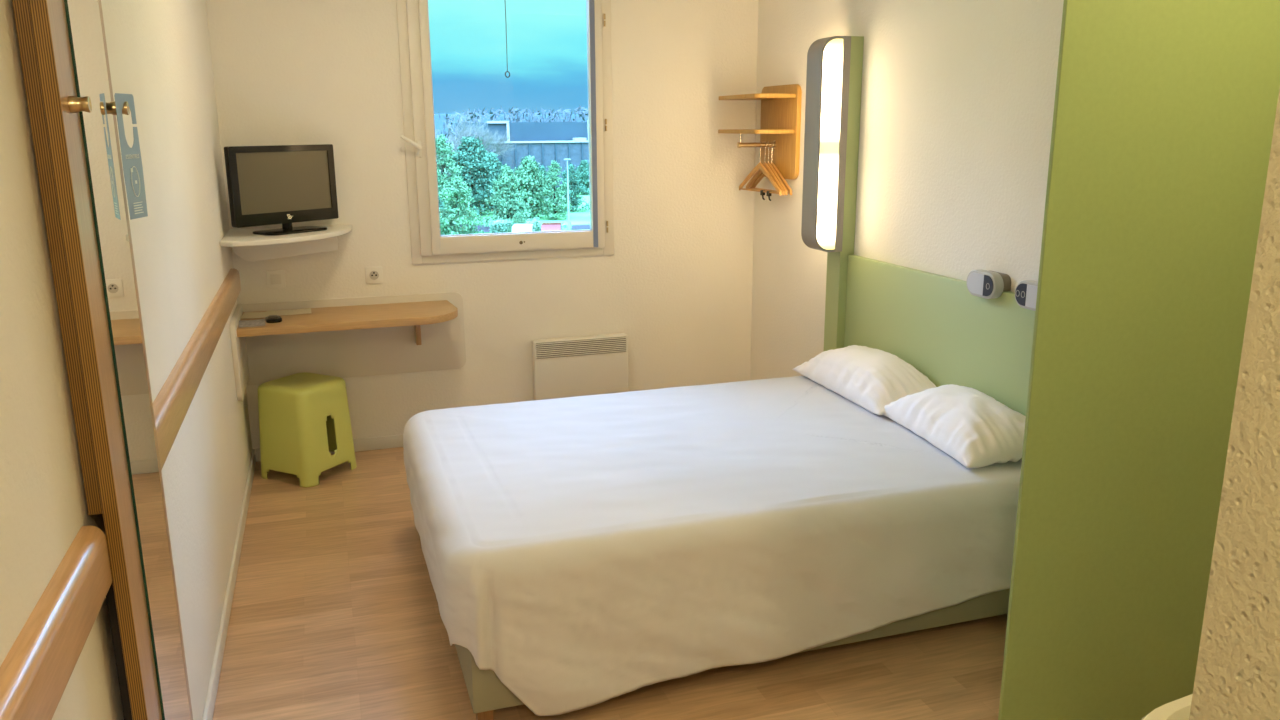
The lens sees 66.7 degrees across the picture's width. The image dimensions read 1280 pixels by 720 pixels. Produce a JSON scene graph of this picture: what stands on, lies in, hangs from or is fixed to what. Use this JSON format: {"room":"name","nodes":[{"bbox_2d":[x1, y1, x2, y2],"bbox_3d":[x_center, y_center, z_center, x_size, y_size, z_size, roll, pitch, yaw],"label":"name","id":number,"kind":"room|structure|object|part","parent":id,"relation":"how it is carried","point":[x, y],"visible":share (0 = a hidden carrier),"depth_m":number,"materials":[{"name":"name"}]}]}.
{"room":"hotel room","nodes":[
{"label":"hotel room","id":0,"kind":"room"},
{"bbox_2d":[0,0,251,719],"bbox_3d":[-0.976,-0.012,1.566,0.100,2.500,6.307,-5,14,-18],"label":"wall","id":1,"kind":"structure","parent":0,"point":[159,51],"depth_m":2.40,"materials":[{"name":"paint"}]},
{"bbox_2d":[0,525,111,719],"bbox_3d":[-0.433,0.639,0.245,0.034,0.104,2.940,-5,14,-18],"label":"wall rail","id":2,"kind":"object","parent":1,"relation":"attached to","point":[37,669],"visible":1,"depth_m":1.30,"materials":[{"name":"brown wood"}]},
{"bbox_2d":[12,0,192,719],"bbox_3d":[-0.929,0.043,1.739,0.079,2.190,0.423,-5,14,-18],"label":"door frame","id":3,"kind":"structure","parent":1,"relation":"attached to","point":[62,44],"depth_m":1.61,"materials":[{"name":"brown wood"}]},
{"bbox_2d":[114,93,147,219],"bbox_3d":[-0.953,-0.381,1.823,0.002,0.228,0.076,-1,14,-2],"label":"hanger","id":4,"kind":"object","parent":3,"relation":"hanging from","point":[131,157],"visible":1,"depth_m":1.82,"materials":[{"name":"blue"}]},
{"bbox_2d":[131,166,139,196],"bbox_3d":[-0.952,-0.337,1.836,0.002,0.058,0.032,-1,14,-2],"label":"print","id":5,"kind":"object","parent":4,"relation":"on","point":[133,166],"depth_m":1.84},
{"bbox_2d":[153,268,240,469],"bbox_3d":[-1.421,-0.064,3.180,0.034,0.104,2.790,-5,14,-18],"label":"wall rail","id":6,"kind":"object","parent":1,"relation":"attached to","point":[171,405],"visible":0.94,"depth_m":2.72,"materials":[{"name":"brown wood"}]},
{"bbox_2d":[202,449,255,719],"bbox_3d":[-0.931,1.155,1.915,0.012,0.066,6.207,-5,14,-18],"label":"baseboard","id":7,"kind":"structure","parent":1,"relation":"attached to","point":[210,701],"depth_m":3.25,"materials":[{"name":"white wood"}]},
{"bbox_2d":[206,0,757,449],"bbox_3d":[-0.674,-0.841,4.989,2.865,2.500,0.200,-5,14,-18],"label":"wall","id":8,"kind":"structure","parent":0,"point":[677,280],"depth_m":4.99,"materials":[{"name":"paint"}]},
{"bbox_2d":[266,270,285,287],"bbox_3d":[-1.732,-0.385,4.627,0.082,0.082,0.014,-5,14,-18],"label":"light switch","id":9,"kind":"object","parent":8,"relation":"attached to","point":[275,279],"visible":1,"depth_m":4.62,"materials":[{"name":"white plastic"}]},
{"bbox_2d":[220,225,351,260],"bbox_3d":[-1.560,-0.504,4.357,0.547,0.132,0.567,-5,14,-18],"label":"shelf","id":10,"kind":"object","parent":8,"relation":"attached to","point":[249,246],"visible":0.94,"depth_m":4.40,"materials":[{"name":"beige laminate"}]},
{"bbox_2d":[224,144,337,235],"bbox_3d":[-1.573,-0.762,4.332,0.165,0.380,0.525,9,17,35],"label":"television","id":11,"kind":"object","parent":10,"relation":"on","point":[285,185],"visible":1,"depth_m":4.31,"materials":[{"name":"black plastic"}]},
{"bbox_3d":[-1.561,-0.557,4.344,0.547,0.022,0.567,-5,14,-18],"label":"shelf","id":12,"kind":"part","parent":10,"relation":"part of","materials":[{"name":"beige laminate"}]},
{"bbox_2d":[255,434,402,461],"bbox_3d":[-0.629,0.365,5.179,2.653,0.066,0.012,-5,14,-18],"label":"baseboard","id":13,"kind":"structure","parent":8,"relation":"attached to","point":[393,441],"depth_m":4.95,"materials":[{"name":"white wood"}]},
{"bbox_2d":[229,292,465,400],"bbox_3d":[-1.323,-0.057,4.576,1.060,0.397,0.507,-5,14,-18],"label":"desk","id":14,"kind":"object","parent":8,"relation":"attached to","point":[394,334],"visible":1,"depth_m":4.74,"materials":[{"name":"beige laminate"}]},
{"bbox_3d":[-1.814,-0.036,4.408,0.022,0.352,0.493,-5,14,-18],"label":"panel","id":15,"kind":"part","parent":14,"relation":"part of","materials":[{"name":"beige laminate"}]},
{"bbox_2d":[238,319,264,326],"bbox_3d":[-1.727,-0.164,4.329,0.110,0.004,0.160,-5,14,-20],"label":"leaflet","id":16,"kind":"object","parent":14,"relation":"on","point":[259,322],"visible":0.98,"depth_m":4.32,"materials":[{"name":"white paper"}]},
{"bbox_2d":[240,311,271,318],"bbox_3d":[-1.785,-0.209,4.516,0.120,0.004,0.150,-3,14,-11],"label":"leaflet","id":17,"kind":"object","parent":14,"relation":"on","point":[245,315],"visible":0.97,"depth_m":4.51,"materials":[{"name":"beige paper"}]},
{"bbox_2d":[265,315,281,322],"bbox_3d":[-1.650,-0.186,4.377,0.068,0.025,0.090,-7,15,-26],"label":"remote control","id":18,"kind":"object","parent":14,"relation":"on","point":[271,318],"visible":1,"depth_m":4.35,"materials":[{"name":"black plastic"}]},
{"bbox_2d":[266,308,310,315],"bbox_3d":[-1.655,-0.225,4.582,0.200,0.003,0.140,-5,14,-19],"label":"leaflet","id":19,"kind":"object","parent":14,"relation":"on","point":[305,310],"visible":0.98,"depth_m":4.58,"materials":[{"name":"beige paper"}]},
{"bbox_2d":[365,266,382,283],"bbox_3d":[-1.303,-0.416,4.765,0.082,0.082,0.010,-5,14,-18],"label":"wall socket","id":20,"kind":"object","parent":8,"relation":"attached to","point":[373,275],"visible":1,"depth_m":4.76,"materials":[{"name":"white plastic"}]},
{"bbox_2d":[396,0,613,263],"bbox_3d":[-0.674,-1.240,4.866,1.067,1.465,0.330,-5,14,-18],"label":"window","id":21,"kind":"structure","parent":8,"relation":"in","point":[428,246],"depth_m":4.82,"materials":[{"name":"beige paint"}]},
{"bbox_3d":[-1.091,-1.018,4.633,0.101,0.107,0.060,-5,14,-18],"label":"handle","id":22,"kind":"part","parent":21,"relation":"part of","materials":[{"name":"white plastic"}]},
{"bbox_2d":[505,3,509,77],"bbox_3d":[-0.659,-1.659,4.771,0.030,0.528,0.006,-10,17,-36],"label":"cord","id":23,"kind":"object","parent":21,"relation":"hanging from","point":[505,3],"visible":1,"depth_m":4.80,"materials":[{"name":"grey fabric"}]},
{"bbox_3d":[-0.659,-1.673,4.768,0.005,0.497,0.003,-5,14,-18],"label":"cord","id":24,"kind":"part","parent":23,"relation":"part of","materials":[{"name":"white fabric"}]},
{"bbox_2d":[532,333,627,399],"bbox_3d":[-0.316,0.081,5.178,0.510,0.415,0.082,-5,14,-18],"label":"radiator","id":25,"kind":"object","parent":8,"relation":"attached to","point":[565,367],"visible":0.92,"depth_m":5.13,"materials":[{"name":"white metal"}]},
{"bbox_2d":[212,447,1007,719],"bbox_3d":[0.314,1.121,2.380,2.865,0.100,6.507,-5,14,-18],"label":"floor","id":26,"kind":"structure","parent":0,"point":[335,614],"depth_m":3.03,"materials":[{"name":"brown wood"}]},
{"bbox_2d":[258,372,356,486],"bbox_3d":[-1.578,0.314,4.591,0.332,0.452,0.332,6,15,26],"label":"stool","id":27,"kind":"object","parent":26,"relation":"on","point":[304,416],"visible":1,"depth_m":4.47,"materials":[{"name":"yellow plastic"}]},
{"bbox_2d":[455,588,1009,719],"bbox_3d":[0.230,0.539,3.534,1.930,0.490,1.450,-5,14,-18],"label":"bed","id":28,"kind":"object","parent":26,"relation":"on","point":[487,693],"visible":0.17,"depth_m":2.99,"materials":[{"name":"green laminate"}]},
{"bbox_3d":[-0.430,0.973,2.690,0.044,0.052,0.044,-5,14,-18],"label":"leg","id":29,"kind":"part","parent":28,"relation":"part of","materials":[{"name":"brown wood"}]},
{"bbox_3d":[0.229,0.406,3.501,1.930,0.214,1.450,-5,14,-18],"label":"mattress","id":30,"kind":"part","parent":28,"relation":"part of","materials":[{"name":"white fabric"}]},
{"bbox_2d":[403,376,1021,715],"bbox_3d":[0.216,0.510,3.512,1.982,0.494,1.531,-5,14,-18],"label":"sheet","id":31,"kind":"object","parent":28,"relation":"on","point":[621,543],"visible":0.88,"depth_m":2.90,"materials":[{"name":"white fabric"}]},
{"bbox_2d":[792,345,935,415],"bbox_3d":[0.923,0.049,4.006,0.303,0.162,0.757,-5,14,-18],"label":"pillow","id":32,"kind":"object","parent":31,"relation":"on","point":[872,379],"visible":0.84,"depth_m":3.85,"materials":[{"name":"white fabric"}]},
{"bbox_2d":[884,384,1025,467],"bbox_3d":[1.100,0.193,3.409,0.327,0.160,0.690,-5,14,-18],"label":"pillow","id":33,"kind":"object","parent":31,"relation":"on","point":[967,424],"visible":0.92,"depth_m":3.26,"materials":[{"name":"white fabric"}]},
{"bbox_2d":[750,0,1063,379],"bbox_3d":[1.652,-0.229,2.398,0.100,2.500,6.307,-5,14,-18],"label":"wall","id":34,"kind":"structure","parent":0,"point":[958,96],"depth_m":3.80,"materials":[{"name":"paint"}]},
{"bbox_2d":[718,84,801,179],"bbox_3d":[0.596,-1.155,4.934,0.234,0.457,0.490,-5,14,-18],"label":"shelf","id":35,"kind":"object","parent":34,"relation":"attached to","point":[780,123],"visible":0.91,"depth_m":4.85,"materials":[{"name":"brown wood"}]},
{"bbox_3d":[0.582,-1.161,4.938,0.210,0.020,0.470,-5,14,-18],"label":"shelf","id":36,"kind":"part","parent":35,"relation":"part of","materials":[{"name":"brown wood"}]},
{"bbox_3d":[0.592,-1.093,4.936,0.205,0.040,0.040,-5,14,-18],"label":"hanging rail","id":37,"kind":"part","parent":35,"relation":"part of","materials":[{"name":"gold metal"}]},
{"bbox_3d":[0.581,-1.325,4.899,0.210,0.020,0.470,-5,14,-18],"label":"shelf","id":38,"kind":"part","parent":35,"relation":"part of","materials":[{"name":"brown wood"}]},
{"bbox_2d":[739,142,781,200],"bbox_3d":[0.613,-0.968,4.973,0.020,0.292,0.430,-6,15,-21],"label":"hanger","id":39,"kind":"object","parent":35,"relation":"hanging from","point":[759,166],"visible":1,"depth_m":4.95,"materials":[{"name":"brown wood"}]},
{"bbox_2d":[746,141,784,194],"bbox_3d":[0.639,-0.987,4.978,0.013,0.258,0.430,-5,14,-18],"label":"hanger","id":40,"kind":"object","parent":35,"relation":"hanging from","point":[765,165],"visible":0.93,"depth_m":4.96,"materials":[{"name":"brown wood"}]},
{"bbox_2d":[749,142,787,194],"bbox_3d":[0.658,-0.988,4.983,0.013,0.258,0.430,-5,14,-18],"label":"hanger","id":41,"kind":"object","parent":35,"relation":"hanging from","point":[768,163],"visible":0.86,"depth_m":4.96,"materials":[{"name":"brown wood"}]},
{"bbox_2d":[753,141,791,194],"bbox_3d":[0.676,-0.990,4.989,0.013,0.258,0.430,-5,14,-19],"label":"hanger","id":42,"kind":"object","parent":35,"relation":"hanging from","point":[781,177],"visible":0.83,"depth_m":4.92,"materials":[{"name":"brown wood"}]},
{"bbox_2d":[823,36,863,351],"bbox_3d":[0.908,-0.434,4.412,0.070,1.962,0.118,-5,14,-18],"label":"panel","id":43,"kind":"object","parent":34,"relation":"attached to","point":[837,262],"visible":0.31,"depth_m":4.32,"materials":[{"name":"green wood"}]},
{"bbox_2d":[801,36,850,251],"bbox_3d":[0.809,-0.932,4.247,0.137,0.910,0.130,-5,14,-18],"label":"wall lamp","id":44,"kind":"object","parent":43,"relation":"attached to","point":[828,59],"visible":1,"depth_m":4.20,"materials":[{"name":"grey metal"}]},
{"bbox_2d":[817,39,842,249],"bbox_3d":[0.813,-0.919,4.193,0.094,0.889,0.013,-5,14,-18],"label":"diffuser","id":45,"kind":"object","parent":44,"relation":"attached to","point":[830,52],"depth_m":4.18,"materials":[{"name":"beige plastic"}]},
{"bbox_2d":[844,255,1034,459],"bbox_3d":[1.247,0.244,3.579,0.031,1.032,1.931,-5,14,-18],"label":"headboard","id":46,"kind":"object","parent":34,"relation":"attached to","point":[932,322],"visible":0.2,"depth_m":3.72,"materials":[{"name":"green wood"}]},
{"bbox_2d":[967,269,1010,298],"bbox_3d":[1.229,-0.269,3.433,0.074,0.092,0.162,-5,14,-18],"label":"light","id":47,"kind":"object","parent":46,"relation":"attached to","point":[982,283],"visible":1,"depth_m":3.38,"materials":[{"name":"grey plastic"}]},
{"bbox_3d":[1.190,-0.273,3.447,0.005,0.073,0.091,-5,14,-18],"label":"light panel","id":48,"kind":"part","parent":47,"relation":"part of","materials":[{"name":"grey plastic"}]},
{"bbox_3d":[1.212,-0.257,3.380,0.006,0.073,0.051,-5,14,-18],"label":"control panel","id":49,"kind":"part","parent":47,"relation":"part of","materials":[{"name":"grey plastic"}]},
{"bbox_2d":[1015,280,1037,310],"bbox_3d":[1.309,-0.212,3.192,0.074,0.092,0.162,-5,14,-18],"label":"light","id":50,"kind":"object","parent":46,"relation":"attached to","point":[1026,290],"visible":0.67,"depth_m":3.20,"materials":[{"name":"grey plastic"}]},
{"bbox_3d":[1.264,-0.219,3.225,0.006,0.073,0.051,-5,14,-18],"label":"control panel","id":51,"kind":"part","parent":50,"relation":"part of","materials":[{"name":"grey plastic"}]},
{"bbox_3d":[1.287,-0.203,3.159,0.005,0.073,0.091,-5,14,-18],"label":"light panel","id":52,"kind":"part","parent":50,"relation":"part of","materials":[{"name":"grey plastic"}]},
{"bbox_2d":[998,0,1279,719],"bbox_3d":[1.250,-0.189,2.329,0.712,2.460,0.012,-5,14,-18],"label":"wall","id":53,"kind":"structure","parent":0,"point":[1164,113],"depth_m":2.34,"materials":[{"name":"paint"}]},
{"bbox_2d":[1189,87,1279,719],"bbox_3d":[1.539,0.298,0.221,1.508,2.500,1.920,-5,14,-18],"label":"wall","id":54,"kind":"structure","parent":0,"point":[1237,676],"depth_m":0.85,"materials":[{"name":"beige"}]},
{"bbox_2d":[1141,694,1192,719],"bbox_3d":[0.974,0.820,1.341,0.810,0.965,0.268,-5,14,-18],"label":"washbasin","id":55,"kind":"object","parent":54,"relation":"attached to","point":[1179,709],"visible":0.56,"depth_m":1.28,"materials":[{"name":"beige ceramic"}]},
{"label":"outside","id":56,"kind":"structure","parent":0,"visible":0},
{"bbox_2d":[434,114,586,141],"bbox_3d":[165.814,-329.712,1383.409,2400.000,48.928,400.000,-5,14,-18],"label":"hill","id":57,"kind":"structure","parent":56,"point":[437,121],"depth_m":1159.93,"materials":[{"name":"plant"}]},
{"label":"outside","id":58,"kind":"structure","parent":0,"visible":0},
{"bbox_2d":[437,142,589,233],"bbox_3d":[-45.587,-68.470,325.307,640.000,1.347,640.000,-5,14,-18],"label":"lawn","id":59,"kind":"structure","parent":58,"point":[576,218],"depth_m":105.62,"materials":[{"name":"green plant"}]},
{"bbox_2d":[438,195,446,233],"bbox_3d":[-18.407,-12.938,86.743,3.947,4.238,4.027,11,18,39],"label":"pine tree","id":60,"kind":"object","parent":59,"relation":"on","point":[441,204],"visible":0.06,"depth_m":86.33,"materials":[{"name":"green plant"}]},
{"bbox_2d":[436,146,453,188],"bbox_3d":[-23.362,-18.945,102.044,8.972,8.798,5.548,-5,14,-18],"label":"bare tree","id":61,"kind":"object","parent":59,"relation":"on","point":[436,146],"visible":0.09,"depth_m":102.10,"materials":[{"name":"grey plant"}]},
{"bbox_2d":[435,134,474,213],"bbox_3d":[-20.960,-19.162,102.533,5.881,9.127,5.335,5,14,20],"label":"pine tree","id":62,"kind":"object","parent":59,"relation":"on","point":[441,150],"visible":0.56,"depth_m":101.70,"materials":[{"name":"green plant"}]},
{"bbox_2d":[435,111,475,178],"bbox_3d":[-23.163,-24.046,117.052,8.791,11.757,11.678,3,14,14],"label":"bare tree","id":63,"kind":"object","parent":59,"relation":"on","point":[462,131],"visible":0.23,"depth_m":116.63,"materials":[{"name":"grey plant"}]},
{"bbox_2d":[439,173,483,234],"bbox_3d":[-14.583,-11.814,78.279,4.913,6.387,5.305,-11,17,-38],"label":"pine tree","id":64,"kind":"object","parent":59,"relation":"on","point":[453,224],"visible":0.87,"depth_m":77.33,"materials":[{"name":"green plant"}]},
{"bbox_2d":[439,136,508,217],"bbox_3d":[-18.619,-20.413,108.421,8.420,9.041,8.592,7,15,27],"label":"pine tree","id":65,"kind":"object","parent":59,"relation":"on","point":[476,175],"visible":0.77,"depth_m":106.81,"materials":[{"name":"green leaf"},{"name":"bark"}]},
{"bbox_2d":[452,119,498,154],"bbox_3d":[-22.162,-26.675,129.559,6.935,10.998,11.215,-13,18,-41],"label":"bare tree","id":66,"kind":"object","parent":59,"relation":"on","point":[481,135],"visible":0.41,"depth_m":128.22,"materials":[{"name":"grey plant"}]},
{"bbox_2d":[439,110,515,156],"bbox_3d":[-24.303,-30.948,144.089,12.444,12.528,9.367,-3,14,-10],"label":"bare tree","id":67,"kind":"object","parent":59,"relation":"on","point":[504,140],"visible":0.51,"depth_m":143.46,"materials":[{"name":"grey plant"}]},
{"bbox_2d":[477,152,509,211],"bbox_3d":[-17.499,-20.777,113.726,6.712,7.063,6.578,-13,18,-41],"label":"pine tree","id":68,"kind":"object","parent":59,"relation":"on","point":[492,155],"visible":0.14,"depth_m":112.76,"materials":[{"name":"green plant"}]},
{"bbox_2d":[480,164,535,226],"bbox_3d":[-13.008,-15.535,93.383,5.425,6.532,5.025,-6,15,-22],"label":"pine tree","id":69,"kind":"object","parent":59,"relation":"on","point":[507,194],"visible":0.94,"depth_m":92.44,"materials":[{"name":"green plant"}]},
{"bbox_2d":[435,105,587,150],"bbox_3d":[22.622,-60.191,260.841,151.891,16.340,27.302,-5,14,-18],"label":"wood","id":70,"kind":"object","parent":59,"relation":"on","point":[514,112],"visible":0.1,"depth_m":241.15,"materials":[{"name":"grey"}]},
{"bbox_2d":[507,212,525,231],"bbox_3d":[-10.875,-12.099,86.909,2.148,2.260,2.105,-12,18,-41],"label":"pine tree","id":71,"kind":"object","parent":59,"relation":"on","point":[518,218],"visible":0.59,"depth_m":86.61,"materials":[{"name":"green plant"}]},
{"bbox_2d":[454,120,588,187],"bbox_3d":[-5.116,-37.554,174.409,50.800,10.400,41.800,-5,14,-18],"label":"warehouse","id":72,"kind":"structure","parent":59,"relation":"on","point":[545,141],"depth_m":150.63,"materials":[{"name":"blue metal"}]},
{"bbox_2d":[512,224,534,231],"bbox_3d":[-9.946,-10.830,82.806,1.800,1.400,4.250,-1,14,-2],"label":"car","id":73,"kind":"object","parent":59,"relation":"on","point":[516,227],"visible":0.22,"depth_m":81.60,"materials":[{"name":"grey paint"}]},
{"bbox_2d":[493,155,563,217],"bbox_3d":[-11.696,-18.208,103.217,6.578,6.922,6.446,9,17,35],"label":"pine tree","id":74,"kind":"object","parent":59,"relation":"on","point":[530,186],"visible":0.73,"depth_m":102.17,"materials":[{"name":"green plant"}]},
{"bbox_2d":[489,217,570,232],"bbox_3d":[-10.117,-12.435,89.920,8.141,1.617,2.340,-5,14,-18],"label":"hedge","id":75,"kind":"object","parent":59,"relation":"on","point":[498,226],"visible":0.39,"depth_m":88.94,"materials":[{"name":"green plant"}]},
{"bbox_2d":[536,165,563,214],"bbox_3d":[-10.622,-18.906,108.638,4.822,5.806,4.467,-11,17,-37],"label":"pine tree","id":76,"kind":"object","parent":59,"relation":"on","point":[541,167],"visible":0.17,"depth_m":107.86,"materials":[{"name":"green plant"}]},
{"bbox_2d":[541,223,561,230],"bbox_3d":[-7.588,-11.025,83.553,1.800,1.400,4.250,-1,14,-2],"label":"car","id":77,"kind":"object","parent":59,"relation":"on","point":[545,226],"visible":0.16,"depth_m":82.32,"materials":[{"name":"red paint"}]},
{"bbox_2d":[538,160,571,219],"bbox_3d":[-8.802,-17.714,101.771,3.718,6.361,4.099,-3,14,-12],"label":"pine tree","id":78,"kind":"object","parent":59,"relation":"on","point":[551,181],"visible":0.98,"depth_m":101.38,"materials":[{"name":"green plant"}]},
{"bbox_2d":[564,159,570,229],"bbox_3d":[-6.300,-14.196,85.365,0.560,6.800,0.300,-5,14,-18],"label":"street lamp","id":79,"kind":"object","parent":59,"relation":"on","point":[568,225],"visible":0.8,"depth_m":85.31,"materials":[{"name":"grey metal"}]},
{"bbox_2d":[558,163,589,211],"bbox_3d":[-7.653,-19.735,112.001,4.822,5.806,4.466,-8,16,-30],"label":"pine tree","id":80,"kind":"object","parent":59,"relation":"on","point":[572,173],"visible":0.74,"depth_m":111.40,"materials":[{"name":"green plant"}]},
{"bbox_2d":[574,160,589,194],"bbox_3d":[-7.721,-25.508,136.632,4.967,5.227,4.868,3,14,13],"label":"pine tree","id":81,"kind":"object","parent":59,"relation":"on","point":[583,169],"visible":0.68,"depth_m":135.72,"materials":[{"name":"green plant"}]},
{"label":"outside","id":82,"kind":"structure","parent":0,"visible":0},
{"bbox_2d":[463,224,589,232],"bbox_3d":[-11.582,-14.064,99.307,100.000,0.040,19.000,-5,14,-18],"label":"path","id":83,"kind":"structure","parent":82,"point":[485,229],"depth_m":93.71,"materials":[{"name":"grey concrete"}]}
]}

